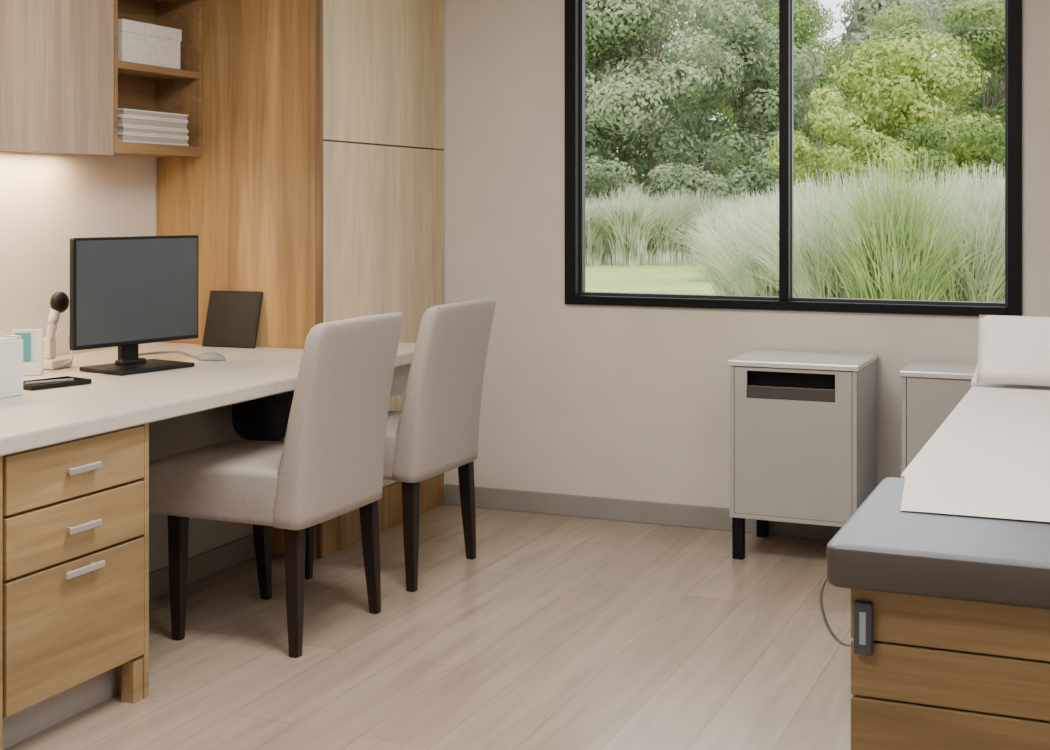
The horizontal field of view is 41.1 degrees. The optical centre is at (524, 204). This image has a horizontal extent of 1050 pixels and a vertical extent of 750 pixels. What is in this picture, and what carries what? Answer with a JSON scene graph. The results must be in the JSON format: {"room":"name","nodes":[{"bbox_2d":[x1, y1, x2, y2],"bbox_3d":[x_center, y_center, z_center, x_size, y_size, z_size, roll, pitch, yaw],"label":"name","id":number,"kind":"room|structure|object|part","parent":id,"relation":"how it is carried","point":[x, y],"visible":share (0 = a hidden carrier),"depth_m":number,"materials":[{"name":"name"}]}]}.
{"room":"examination room","nodes":[
{"label":"examination room","id":0,"kind":"room"},
{"bbox_2d":[0,150,156,355],"bbox_3d":[-2.440,0.000,3.247,0.150,2.600,6.870,0,0,23],"label":"wall","id":1,"kind":"structure","parent":0,"point":[47,200],"depth_m":4.91,"materials":[{"name":"paint"}]},
{"bbox_2d":[0,0,113,155],"bbox_3d":[-1.789,-0.636,4.304,0.217,0.928,1.325,0,0,23],"label":"upper cabinet","id":2,"kind":"object","parent":1,"relation":"attached to","point":[57,56],"visible":1,"depth_m":4.61,"materials":[{"name":"brown wood"}]},
{"bbox_2d":[114,0,201,157],"bbox_3d":[-1.430,-0.642,5.151,0.217,0.916,0.509,0,0,23],"label":"open shelf","id":3,"kind":"object","parent":1,"relation":"attached to","point":[137,86],"visible":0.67,"depth_m":5.33,"materials":[{"name":"brown wood"}]},
{"bbox_2d":[118,19,181,68],"bbox_3d":[-1.430,-0.581,5.115,0.176,0.150,0.336,0,0,23],"label":"storage box","id":4,"kind":"object","parent":3,"relation":"on","point":[138,42],"visible":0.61,"depth_m":5.06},
{"bbox_3d":[-1.430,-0.633,5.115,0.176,0.045,0.336,0,0,23],"label":"lid","id":5,"kind":"part","parent":4,"relation":"part of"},
{"bbox_2d":[118,133,188,145],"bbox_3d":[-1.420,-0.237,5.138,0.170,0.030,0.380,0,0,23],"label":"book","id":6,"kind":"object","parent":3,"relation":"on","point":[122,137],"visible":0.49,"depth_m":5.08,"materials":[{"name":"white paper"}]},
{"bbox_2d":[118,126,188,137],"bbox_3d":[-1.419,-0.266,5.140,0.170,0.026,0.376,0,0,23],"label":"book","id":7,"kind":"object","parent":6,"relation":"on","point":[121,129],"visible":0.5,"depth_m":5.09,"materials":[{"name":"white paper"}]},
{"bbox_2d":[118,116,187,130],"bbox_3d":[-1.421,-0.297,5.136,0.170,0.034,0.376,0,0,23],"label":"book","id":8,"kind":"object","parent":7,"relation":"on","point":[122,120],"visible":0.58,"depth_m":5.08,"materials":[{"name":"white paper"}]},
{"bbox_2d":[118,108,187,121],"bbox_3d":[-1.420,-0.327,5.139,0.170,0.026,0.372,0,0,23],"label":"book","id":9,"kind":"object","parent":8,"relation":"on","point":[121,112],"visible":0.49,"depth_m":5.09,"materials":[{"name":"white paper"}]},
{"bbox_2d":[4,504,851,749],"bbox_3d":[-0.006,1.350,2.213,5.440,0.100,7.170,0,0,23],"label":"floor","id":10,"kind":"structure","parent":0,"point":[561,632],"depth_m":4.08,"materials":[{"name":"brown wood"}]},
{"bbox_2d":[0,456,2,749],"bbox_3d":[-1.775,0.937,3.175,1.071,0.726,0.525,0,0,23],"label":"base cabinet","id":11,"kind":"object","parent":10,"relation":"on","point":[1,457],"visible":1,"depth_m":3.21,"materials":[{"name":"brown wood"}]},
{"bbox_2d":[3,423,148,749],"bbox_3d":[-1.568,0.937,3.663,1.071,0.726,0.520,0,0,23],"label":"base cabinet","id":12,"kind":"object","parent":10,"relation":"on","point":[76,512],"visible":0.98,"depth_m":3.45,"materials":[{"name":"brown wood"}]},
{"bbox_3d":[-1.106,1.028,3.458,0.019,0.308,0.495,0,0,23],"label":"drawer","id":13,"kind":"part","parent":12,"relation":"part of","materials":[{"name":"brown wood"}]},
{"bbox_3d":[-1.106,0.795,3.458,0.019,0.141,0.495,0,0,23],"label":"drawer","id":14,"kind":"part","parent":12,"relation":"part of","materials":[{"name":"brown wood"}]},
{"bbox_3d":[-1.106,0.648,3.458,0.019,0.137,0.495,0,0,23],"label":"drawer","id":15,"kind":"part","parent":12,"relation":"part of","materials":[{"name":"brown wood"}]},
{"bbox_3d":[-1.088,0.792,3.451,0.021,0.017,0.114,0,0,23],"label":"handle","id":16,"kind":"part","parent":12,"relation":"part of","materials":[{"name":"metal"}]},
{"bbox_3d":[-1.088,0.648,3.451,0.021,0.017,0.114,0,0,23],"label":"handle","id":17,"kind":"part","parent":12,"relation":"part of","materials":[{"name":"metal"}]},
{"bbox_3d":[-1.088,0.898,3.451,0.021,0.017,0.138,0,0,23],"label":"handle","id":18,"kind":"part","parent":12,"relation":"part of","materials":[{"name":"metal"}]},
{"bbox_2d":[0,342,415,599],"bbox_3d":[-1.428,0.915,4.028,1.096,0.769,3.300,0,0,23],"label":"desk","id":19,"kind":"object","parent":10,"relation":"on","point":[189,408],"depth_m":4.40,"materials":[{"name":"laminate"}]},
{"bbox_2d":[0,333,22,397],"bbox_3d":[-1.474,0.445,3.847,0.080,0.170,0.180,0,0,23],"label":"box","id":20,"kind":"object","parent":19,"relation":"on","point":[11,346],"visible":1,"depth_m":3.88,"materials":[{"name":"white plastic"}]},
{"bbox_2d":[12,329,43,375],"bbox_3d":[-1.558,0.460,4.381,0.090,0.140,0.075,0,0,-12],"label":"card stand","id":21,"kind":"object","parent":19,"relation":"on","point":[32,338],"visible":0.7,"depth_m":4.38,"materials":[{"name":"white plastic"}]},
{"bbox_2d":[23,376,91,390],"bbox_3d":[-1.394,0.522,4.112,0.120,0.016,0.200,0,0,38],"label":"tray","id":22,"kind":"object","parent":19,"relation":"on","point":[47,383],"visible":0.74,"depth_m":4.10,"materials":[{"name":"black plastic"}]},
{"bbox_2d":[43,291,73,369],"bbox_3d":[-1.534,0.406,4.559,0.114,0.248,0.114,0,0,23],"label":"otoscope","id":23,"kind":"object","parent":19,"relation":"on","point":[59,301],"visible":0.81,"depth_m":4.54,"materials":[{"name":"white plastic"}]},
{"bbox_3d":[-1.493,0.419,4.568,0.046,0.205,0.065,0,0,23],"label":"cord","id":24,"kind":"part","parent":23,"relation":"part of","materials":[{"name":"white plastic"}]},
{"bbox_2d":[70,235,198,375],"bbox_3d":[-1.247,0.316,4.533,0.210,0.428,0.507,0,0,35],"label":"monitor","id":25,"kind":"object","parent":19,"relation":"on","point":[126,293],"visible":1,"depth_m":4.51,"materials":[{"name":"black plastic"}]},
{"bbox_2d":[139,351,225,360],"bbox_3d":[-1.195,0.516,4.881,0.369,0.028,0.221,0,0,7],"label":"computer mouse","id":26,"kind":"object","parent":19,"relation":"on","point":[207,356],"visible":0.89,"depth_m":4.78,"materials":[{"name":"grey plastic"}]},
{"bbox_3d":[-1.268,0.936,4.588,0.020,0.727,1.405,0,0,23],"label":"modesty panel","id":27,"kind":"part","parent":19,"relation":"part of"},
{"bbox_3d":[-1.253,1.258,4.581,0.012,0.085,1.405,0,0,23],"label":"skirting","id":28,"kind":"part","parent":19,"relation":"part of","materials":[{"name":"paint"}]},
{"bbox_2d":[202,291,262,347],"bbox_3d":[-1.095,0.428,5.244,0.224,0.207,0.067,0,0,19],"label":"tablet","id":29,"kind":"object","parent":19,"relation":"on","point":[232,319],"visible":1,"depth_m":5.24,"materials":[{"name":"black plastic"}]},
{"bbox_2d":[232,391,293,440],"bbox_3d":[-0.916,0.701,4.930,0.220,0.258,0.192,0,0,23],"label":"computer tower","id":30,"kind":"object","parent":19,"relation":"attached to","point":[264,418],"visible":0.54,"depth_m":4.85,"materials":[{"name":"black plastic"}]},
{"bbox_2d":[149,312,402,657],"bbox_3d":[-0.777,0.818,4.338,0.680,0.965,0.514,0,0,23],"label":"desk chair","id":31,"kind":"object","parent":10,"relation":"on","point":[329,463],"visible":0.94,"depth_m":4.15,"materials":[{"name":"fabric"}]},
{"bbox_3d":[-1.044,1.115,4.212,0.054,0.370,0.059,0,0,23],"label":"leg","id":32,"kind":"part","parent":31,"relation":"part of","materials":[{"name":"brown wood"}]},
{"bbox_3d":[-0.846,0.848,4.368,0.530,0.169,0.508,0,0,23],"label":"seat","id":33,"kind":"part","parent":31,"relation":"part of","materials":[{"name":"fabric"}]},
{"bbox_3d":[-0.872,1.115,4.618,0.054,0.370,0.059,0,0,23],"label":"leg","id":34,"kind":"part","parent":31,"relation":"part of","materials":[{"name":"brown wood"}]},
{"bbox_3d":[-0.667,1.115,4.052,0.054,0.370,0.059,0,0,23],"label":"leg","id":35,"kind":"part","parent":31,"relation":"part of","materials":[{"name":"brown wood"}]},
{"bbox_3d":[-0.560,0.635,4.247,0.210,0.600,0.514,0,0,23],"label":"backrest","id":36,"kind":"part","parent":31,"relation":"part of","materials":[{"name":"fabric"}]},
{"bbox_3d":[-0.494,1.115,4.458,0.054,0.370,0.059,0,0,23],"label":"leg","id":37,"kind":"part","parent":31,"relation":"part of","materials":[{"name":"brown wood"}]},
{"bbox_2d":[157,0,443,558],"bbox_3d":[-0.888,0.010,5.758,0.737,2.580,1.027,0,0,23],"label":"tall cabinet","id":38,"kind":"object","parent":10,"relation":"on","point":[316,186],"visible":0.69,"depth_m":5.32,"materials":[{"name":"brown wood"}]},
{"bbox_3d":[-0.556,0.445,5.628,0.021,1.361,1.006,0,0,23],"label":"door","id":39,"kind":"part","parent":38,"relation":"part of","materials":[{"name":"brown wood"}]},
{"bbox_3d":[-0.556,-0.758,5.628,0.021,1.033,1.006,0,0,23],"label":"door","id":40,"kind":"part","parent":38,"relation":"part of","materials":[{"name":"brown wood"}]},
{"bbox_2d":[279,298,495,591],"bbox_3d":[-0.497,0.818,5.023,0.680,0.965,0.514,0,0,23],"label":"desk chair","id":41,"kind":"object","parent":10,"relation":"on","point":[435,432],"visible":0.65,"depth_m":4.79,"materials":[{"name":"fabric"}]},
{"bbox_3d":[-0.764,1.115,4.897,0.054,0.370,0.059,0,0,23],"label":"leg","id":42,"kind":"part","parent":41,"relation":"part of","materials":[{"name":"brown wood"}]},
{"bbox_3d":[-0.566,0.848,5.053,0.530,0.169,0.508,0,0,23],"label":"seat","id":43,"kind":"part","parent":41,"relation":"part of","materials":[{"name":"fabric"}]},
{"bbox_3d":[-0.387,1.115,4.737,0.054,0.370,0.059,0,0,23],"label":"leg","id":44,"kind":"part","parent":41,"relation":"part of","materials":[{"name":"brown wood"}]},
{"bbox_3d":[-0.280,0.635,4.932,0.210,0.600,0.514,0,0,23],"label":"backrest","id":45,"kind":"part","parent":41,"relation":"part of","materials":[{"name":"fabric"}]},
{"bbox_3d":[-0.214,1.115,5.143,0.054,0.370,0.059,0,0,23],"label":"leg","id":46,"kind":"part","parent":41,"relation":"part of","materials":[{"name":"brown wood"}]},
{"bbox_2d":[727,349,877,559],"bbox_3d":[1.046,0.934,5.240,0.476,0.732,0.440,0,0,23],"label":"base cabinet","id":47,"kind":"object","parent":10,"relation":"on","point":[803,423],"visible":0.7,"depth_m":5.07,"materials":[{"name":"grey metal"}]},
{"bbox_3d":[0.787,1.223,5.152,0.040,0.154,0.036,0,0,23],"label":"leg","id":48,"kind":"part","parent":47,"relation":"part of","materials":[{"name":"black metal"}]},
{"bbox_3d":[0.932,1.223,5.495,0.040,0.154,0.036,0,0,23],"label":"leg","id":49,"kind":"part","parent":47,"relation":"part of","materials":[{"name":"black metal"}]},
{"bbox_3d":[0.961,0.681,5.058,0.319,0.044,0.010,0,0,23],"label":"handle","id":50,"kind":"part","parent":47,"relation":"part of","materials":[{"name":"grey metal"}]},
{"bbox_3d":[0.966,0.860,5.053,0.424,0.535,0.018,0,0,23],"label":"door","id":51,"kind":"part","parent":47,"relation":"part of","materials":[{"name":"grey metal"}]},
{"bbox_3d":[0.966,0.868,5.054,0.460,0.555,0.019,0,0,23],"label":"frame","id":52,"kind":"part","parent":47,"relation":"part of","materials":[{"name":"grey metal"}]},
{"bbox_2d":[819,366,1049,749],"bbox_3d":[1.182,0.871,2.974,0.758,0.858,2.259,0,0,23],"label":"exam table","id":53,"kind":"object","parent":10,"relation":"on","point":[950,643],"visible":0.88,"depth_m":2.04,"materials":[{"name":"brown wood"}]},
{"bbox_3d":[0.521,0.650,2.277,0.086,0.136,0.006,0,0,23],"label":"cord","id":54,"kind":"part","parent":53,"relation":"part of","materials":[{"name":"grey plastic"}]},
{"bbox_2d":[859,612,865,644],"bbox_3d":[0.499,0.626,2.069,0.010,0.048,0.003,0,0,23],"label":"switch","id":55,"kind":"object","parent":53,"relation":"attached to","point":[862,615],"depth_m":2.07,"materials":[{"name":"grey plastic"}]},
{"bbox_3d":[0.874,0.530,2.181,0.705,0.065,0.558,0,0,23],"label":"mattress","id":56,"kind":"part","parent":53,"relation":"part of","materials":[{"name":"grey leather"}]},
{"bbox_3d":[0.790,0.896,1.973,0.652,0.661,0.019,0,0,23],"label":"panel","id":57,"kind":"part","parent":53,"relation":"part of","materials":[{"name":"brown wood"}]},
{"bbox_2d":[900,387,1049,521],"bbox_3d":[1.179,0.521,2.938,0.624,0.053,1.670,0,0,23],"label":"paper sheet","id":58,"kind":"object","parent":53,"relation":"on","point":[990,457],"visible":0.99,"depth_m":2.70,"materials":[{"name":"white paper"}]},
{"bbox_2d":[977,315,1049,385],"bbox_3d":[1.531,0.394,3.721,0.624,0.180,0.120,0,0,23],"label":"pillow","id":59,"kind":"object","parent":58,"relation":"on","point":[1015,350],"visible":1,"depth_m":3.77,"materials":[{"name":"white fabric"}]},
{"bbox_3d":[1.267,0.530,3.096,0.657,0.065,1.430,0,0,23],"label":"mattress","id":60,"kind":"part","parent":53,"relation":"part of","materials":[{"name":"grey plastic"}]},
{"bbox_2d":[899,361,976,472],"bbox_3d":[1.603,0.944,5.047,0.448,0.712,0.360,0,0,23],"label":"base cabinet","id":61,"kind":"object","parent":10,"relation":"on","point":[931,390],"visible":0.19,"depth_m":4.95,"materials":[{"name":"grey metal"}]},
{"bbox_3d":[1.540,0.876,4.897,0.432,0.532,0.019,0,0,23],"label":"frame","id":62,"kind":"part","parent":61,"relation":"part of","materials":[{"name":"grey metal"}]},
{"bbox_3d":[1.540,0.868,4.897,0.396,0.511,0.018,0,0,23],"label":"door","id":63,"kind":"part","parent":61,"relation":"part of","materials":[{"name":"grey metal"}]},
{"bbox_2d":[440,0,1049,507],"bbox_3d":[1.366,0.000,5.444,5.440,2.600,0.150,0,0,23],"label":"wall","id":64,"kind":"structure","parent":0,"point":[606,401],"depth_m":5.86,"materials":[{"name":"paint"}]},
{"bbox_2d":[445,484,840,539],"bbox_3d":[1.677,1.256,5.223,4.395,0.088,0.014,0,0,23],"label":"baseboard","id":65,"kind":"structure","parent":64,"relation":"attached to","point":[716,518],"depth_m":5.76,"materials":[{"name":"paint"}]},
{"bbox_2d":[565,0,1021,315],"bbox_3d":[1.018,-0.353,5.554,1.805,1.534,0.120,0,0,23],"label":"window","id":66,"kind":"structure","parent":64,"relation":"in","point":[575,293],"depth_m":5.50,"materials":[{"name":"black metal"}]},
{"label":"outside","id":67,"kind":"structure","parent":0,"visible":0},
{"bbox_2d":[585,264,719,294],"bbox_3d":[14.082,1.470,45.972,130.000,0.300,84.360,0,0,23],"label":"lawn","id":68,"kind":"structure","parent":67,"point":[663,279],"depth_m":24.48,"materials":[{"name":"green plant"}]},
{"bbox_2d":[585,194,617,265],"bbox_3d":[1.335,0.518,30.750,2.079,1.605,2.125,0,0,-14],"label":"ornamental grass","id":69,"kind":"object","parent":68,"relation":"on","point":[594,252],"depth_m":30.54,"materials":[{"name":"green plant"}]},
{"bbox_2d":[588,198,615,264],"bbox_3d":[1.732,0.552,31.221,2.034,1.537,2.078,0,0,-28],"label":"ornamental grass","id":70,"kind":"object","parent":68,"relation":"on","point":[594,198],"depth_m":30.85,"materials":[{"name":"green plant"}]},
{"bbox_2d":[585,41,647,208],"bbox_3d":[0.587,-2.831,37.220,5.672,8.301,5.608,0,0,18],"label":"tree","id":71,"kind":"object","parent":68,"relation":"on","point":[600,151],"visible":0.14,"depth_m":35.63,"materials":[{"name":"green plant"}]},
{"bbox_2d":[585,156,654,207],"bbox_3d":[1.733,0.080,32.575,2.756,2.480,1.970,0,0,-6],"label":"shrub","id":72,"kind":"object","parent":68,"relation":"on","point":[599,174],"visible":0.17,"depth_m":32.59,"materials":[{"name":"green plant"}]},
{"bbox_2d":[591,200,656,264],"bbox_3d":[2.097,0.587,30.923,1.990,1.466,1.947,0,0,-44],"label":"ornamental grass","id":73,"kind":"object","parent":68,"relation":"on","point":[607,255],"depth_m":30.69,"materials":[{"name":"green plant"}]},
{"bbox_2d":[585,183,672,265],"bbox_3d":[2.212,0.400,30.490,2.226,1.839,2.275,0,0,21],"label":"ornamental grass","id":74,"kind":"object","parent":68,"relation":"on","point":[629,246],"depth_m":30.25,"materials":[{"name":"green plant"}]},
{"bbox_2d":[613,196,679,264],"bbox_3d":[2.589,0.530,30.869,1.884,1.580,1.925,0,0,-45],"label":"ornamental grass","id":75,"kind":"object","parent":68,"relation":"on","point":[649,260],"depth_m":30.68,"materials":[{"name":"green plant"}]},
{"bbox_2d":[585,0,715,197],"bbox_3d":[3.843,-6.037,54.169,8.187,14.714,8.895,0,0,-2],"label":"tree","id":76,"kind":"object","parent":68,"relation":"on","point":[684,7],"visible":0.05,"depth_m":52.80,"materials":[{"name":"green plant"}]},
{"bbox_2d":[611,194,695,264],"bbox_3d":[3.037,0.510,30.978,2.198,1.619,2.151,0,0,41],"label":"ornamental grass","id":77,"kind":"object","parent":68,"relation":"on","point":[665,245],"depth_m":30.75,"materials":[{"name":"green plant"}]},
{"bbox_2d":[585,0,768,204],"bbox_3d":[3.043,-3.253,35.949,5.652,9.147,5.683,0,0,-38],"label":"tree","id":78,"kind":"object","parent":68,"relation":"on","point":[683,76],"visible":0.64,"depth_m":34.87,"materials":[{"name":"green plant"}]},
{"bbox_2d":[649,187,705,263],"bbox_3d":[3.397,0.421,31.345,2.095,1.797,2.141,0,0,-36],"label":"ornamental grass","id":79,"kind":"object","parent":68,"relation":"on","point":[680,250],"depth_m":31.11,"materials":[{"name":"green plant"}]},
{"bbox_2d":[644,162,727,206],"bbox_3d":[3.548,0.151,32.367,2.681,2.338,2.532,0,0,-15],"label":"shrub","id":80,"kind":"object","parent":68,"relation":"on","point":[694,179],"visible":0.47,"depth_m":32.03,"materials":[{"name":"green plant"}]},
{"bbox_2d":[665,194,707,263],"bbox_3d":[3.649,0.505,31.437,2.057,1.629,2.102,0,0,-4],"label":"ornamental grass","id":81,"kind":"object","parent":68,"relation":"on","point":[692,194],"depth_m":31.12,"materials":[{"name":"green plant"}]},
{"bbox_2d":[672,188,723,264],"bbox_3d":[4.013,0.435,31.289,2.118,1.770,2.073,0,0,-27],"label":"ornamental grass","id":82,"kind":"object","parent":68,"relation":"on","point":[694,205],"depth_m":31.04,"materials":[{"name":"green plant"}]},
{"bbox_2d":[669,197,742,282],"bbox_3d":[3.425,0.580,23.808,1.912,1.479,1.871,0,0,18],"label":"ornamental grass","id":83,"kind":"object","parent":68,"relation":"on","point":[701,232],"depth_m":23.77,"materials":[{"name":"green plant"}]},
{"bbox_2d":[688,192,744,236],"bbox_3d":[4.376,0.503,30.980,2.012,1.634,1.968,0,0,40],"label":"ornamental grass","id":84,"kind":"object","parent":68,"relation":"on","point":[726,193],"depth_m":30.84,"materials":[{"name":"plant"}]},
{"bbox_2d":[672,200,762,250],"bbox_3d":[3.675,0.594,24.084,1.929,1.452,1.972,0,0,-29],"label":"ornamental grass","id":85,"kind":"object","parent":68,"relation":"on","point":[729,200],"depth_m":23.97,"materials":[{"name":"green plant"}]},
{"bbox_2d":[706,188,767,213],"bbox_3d":[4.768,0.459,30.475,2.249,1.722,2.201,0,0,2],"label":"ornamental grass","id":86,"kind":"object","parent":68,"relation":"on","point":[748,197],"depth_m":30.33,"materials":[{"name":"green plant"}]},
{"bbox_2d":[646,0,828,196],"bbox_3d":[6.118,-2.522,38.867,5.085,7.683,4.741,0,0,23],"label":"tree","id":87,"kind":"object","parent":68,"relation":"on","point":[763,102],"visible":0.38,"depth_m":37.88,"materials":[{"name":"green plant"}]},
{"bbox_2d":[659,193,823,296],"bbox_3d":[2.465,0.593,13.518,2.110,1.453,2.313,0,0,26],"label":"ornamental grass","id":88,"kind":"object","parent":68,"relation":"on","point":[750,286],"depth_m":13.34,"materials":[{"name":"green plant"}]},
{"bbox_2d":[703,148,798,206],"bbox_3d":[5.389,-0.003,31.943,3.096,2.646,2.660,0,0,23],"label":"shrub","id":89,"kind":"object","parent":68,"relation":"on","point":[752,179],"visible":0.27,"depth_m":31.25,"materials":[{"name":"green plant"}]},
{"bbox_2d":[669,0,836,172],"bbox_3d":[9.841,-5.504,63.931,9.952,13.648,8.936,0,0,44],"label":"tree","id":90,"kind":"object","parent":68,"relation":"on","point":[679,21],"visible":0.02,"depth_m":61.70,"materials":[{"name":"green plant"}]},
{"bbox_2d":[732,187,778,216],"bbox_3d":[4.217,0.503,24.607,1.989,1.633,2.033,0,0,38],"label":"ornamental grass","id":91,"kind":"object","parent":68,"relation":"on","point":[756,187],"depth_m":24.58,"materials":[{"name":"green plant"}]},
{"bbox_2d":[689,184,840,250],"bbox_3d":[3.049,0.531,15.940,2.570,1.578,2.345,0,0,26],"label":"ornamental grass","id":92,"kind":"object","parent":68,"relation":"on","point":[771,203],"depth_m":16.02,"materials":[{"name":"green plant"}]},
{"bbox_2d":[693,0,850,192],"bbox_3d":[7.907,-3.359,46.080,5.837,9.359,5.227,0,0,43],"label":"tree","id":93,"kind":"object","parent":68,"relation":"on","point":[799,32],"visible":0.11,"depth_m":44.76,"materials":[{"name":"green plant"}]},
{"bbox_2d":[710,179,835,224],"bbox_3d":[3.684,0.461,19.041,2.570,1.719,2.345,0,0,-5],"label":"ornamental grass","id":94,"kind":"object","parent":68,"relation":"on","point":[796,179],"depth_m":19.04,"materials":[{"name":"green plant"}]},
{"bbox_2d":[762,85,854,203],"bbox_3d":[6.087,-0.600,29.364,1.861,3.840,2.074,0,0,-26],"label":"shrub","id":95,"kind":"object","parent":68,"relation":"on","point":[832,126],"visible":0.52,"depth_m":29.24,"materials":[{"name":"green plant"}]},
{"bbox_2d":[739,186,882,232],"bbox_3d":[3.412,0.541,14.526,2.570,1.559,2.345,0,0,-21],"label":"ornamental grass","id":96,"kind":"object","parent":68,"relation":"on","point":[855,186],"depth_m":14.46,"materials":[{"name":"green plant"}]},
{"bbox_2d":[720,166,951,297],"bbox_3d":[2.715,0.492,12.016,2.227,1.656,2.441,0,0,29],"label":"ornamental grass","id":97,"kind":"object","parent":68,"relation":"on","point":[808,283],"depth_m":11.79,"materials":[{"name":"green plant"}]},
{"bbox_2d":[795,165,928,215],"bbox_3d":[4.409,0.392,18.061,2.698,1.855,2.462,0,0,21],"label":"ornamental grass","id":98,"kind":"object","parent":68,"relation":"on","point":[865,179],"depth_m":17.91,"materials":[{"name":"green plant"}]},
{"bbox_2d":[824,128,909,203],"bbox_3d":[6.970,-0.143,28.985,2.104,2.925,1.776,0,0,-41],"label":"shrub","id":99,"kind":"object","parent":68,"relation":"on","point":[873,141],"visible":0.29,"depth_m":29.00,"materials":[{"name":"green plant"}]},
{"bbox_2d":[806,3,940,174],"bbox_3d":[10.621,-2.351,42.007,4.126,7.342,5.044,0,0,42],"label":"tree","id":100,"kind":"object","parent":68,"relation":"on","point":[910,26],"visible":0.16,"depth_m":41.34,"materials":[{"name":"green plant"}]},
{"bbox_2d":[805,0,968,143],"bbox_3d":[15.062,-4.008,56.297,8.070,10.656,7.630,0,0,3],"label":"tree","id":101,"kind":"object","parent":68,"relation":"on","point":[861,9],"visible":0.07,"depth_m":55.54,"materials":[{"name":"green plant"}]},
{"bbox_2d":[794,142,991,300],"bbox_3d":[2.828,0.401,10.998,1.684,1.838,1.654,0,0,24],"label":"ornamental grass","id":102,"kind":"object","parent":68,"relation":"on","point":[896,267],"depth_m":10.80,"materials":[{"name":"green plant"}]},
{"bbox_2d":[794,32,1004,195],"bbox_3d":[9.077,-1.447,33.806,4.736,5.534,5.253,0,0,-28],"label":"tree","id":103,"kind":"object","parent":68,"relation":"on","point":[914,78],"visible":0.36,"depth_m":33.40,"materials":[{"name":"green plant"}]},
{"bbox_2d":[820,160,1004,301],"bbox_3d":[3.601,0.462,11.471,2.298,1.717,2.518,0,0,16],"label":"ornamental grass","id":104,"kind":"object","parent":68,"relation":"on","point":[984,288],"depth_m":11.20,"materials":[{"name":"green plant"}]},
{"bbox_2d":[842,169,996,232],"bbox_3d":[4.161,0.464,13.995,2.518,1.713,2.298,0,0,-41],"label":"ornamental grass","id":105,"kind":"object","parent":68,"relation":"on","point":[932,169],"depth_m":13.91,"materials":[{"name":"green plant"}]},
{"bbox_2d":[898,123,964,196],"bbox_3d":[8.654,-0.229,30.013,2.411,3.098,1.815,0,0,-34],"label":"shrub","id":106,"kind":"object","parent":68,"relation":"on","point":[932,136],"visible":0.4,"depth_m":29.64,"materials":[{"name":"green plant"}]},
{"bbox_2d":[908,0,1004,158],"bbox_3d":[15.764,-4.162,46.049,6.476,10.965,6.393,0,0,-22],"label":"tree","id":107,"kind":"object","parent":68,"relation":"on","point":[940,3],"visible":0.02,"depth_m":46.77,"materials":[{"name":"green plant"}]},
{"bbox_2d":[919,0,1004,177],"bbox_3d":[12.362,-2.240,37.952,4.040,7.120,4.884,0,0,8],"label":"tree","id":108,"kind":"object","parent":68,"relation":"on","point":[986,20],"visible":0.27,"depth_m":37.72,"materials":[{"name":"green plant"}]},
{"bbox_2d":[933,164,1004,212],"bbox_3d":[4.982,0.433,14.510,2.345,1.773,2.570,0,0,35],"label":"ornamental grass","id":109,"kind":"object","parent":68,"relation":"on","point":[1001,171],"depth_m":14.47,"materials":[{"name":"green plant"}]},
{"bbox_2d":[944,183,1004,292],"bbox_3d":[4.194,0.473,11.450,2.298,1.694,2.518,0,0,-9],"label":"ornamental grass","id":110,"kind":"object","parent":68,"relation":"on","point":[996,199],"depth_m":11.21,"materials":[{"name":"green plant"}]},
{"bbox_2d":[955,116,1004,203],"bbox_3d":[10.268,-0.308,30.144,2.162,3.256,2.679,0,0,-27],"label":"shrub","id":111,"kind":"object","parent":68,"relation":"on","point":[985,126],"visible":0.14,"depth_m":30.14,"materials":[{"name":"green plant"}]}
]}

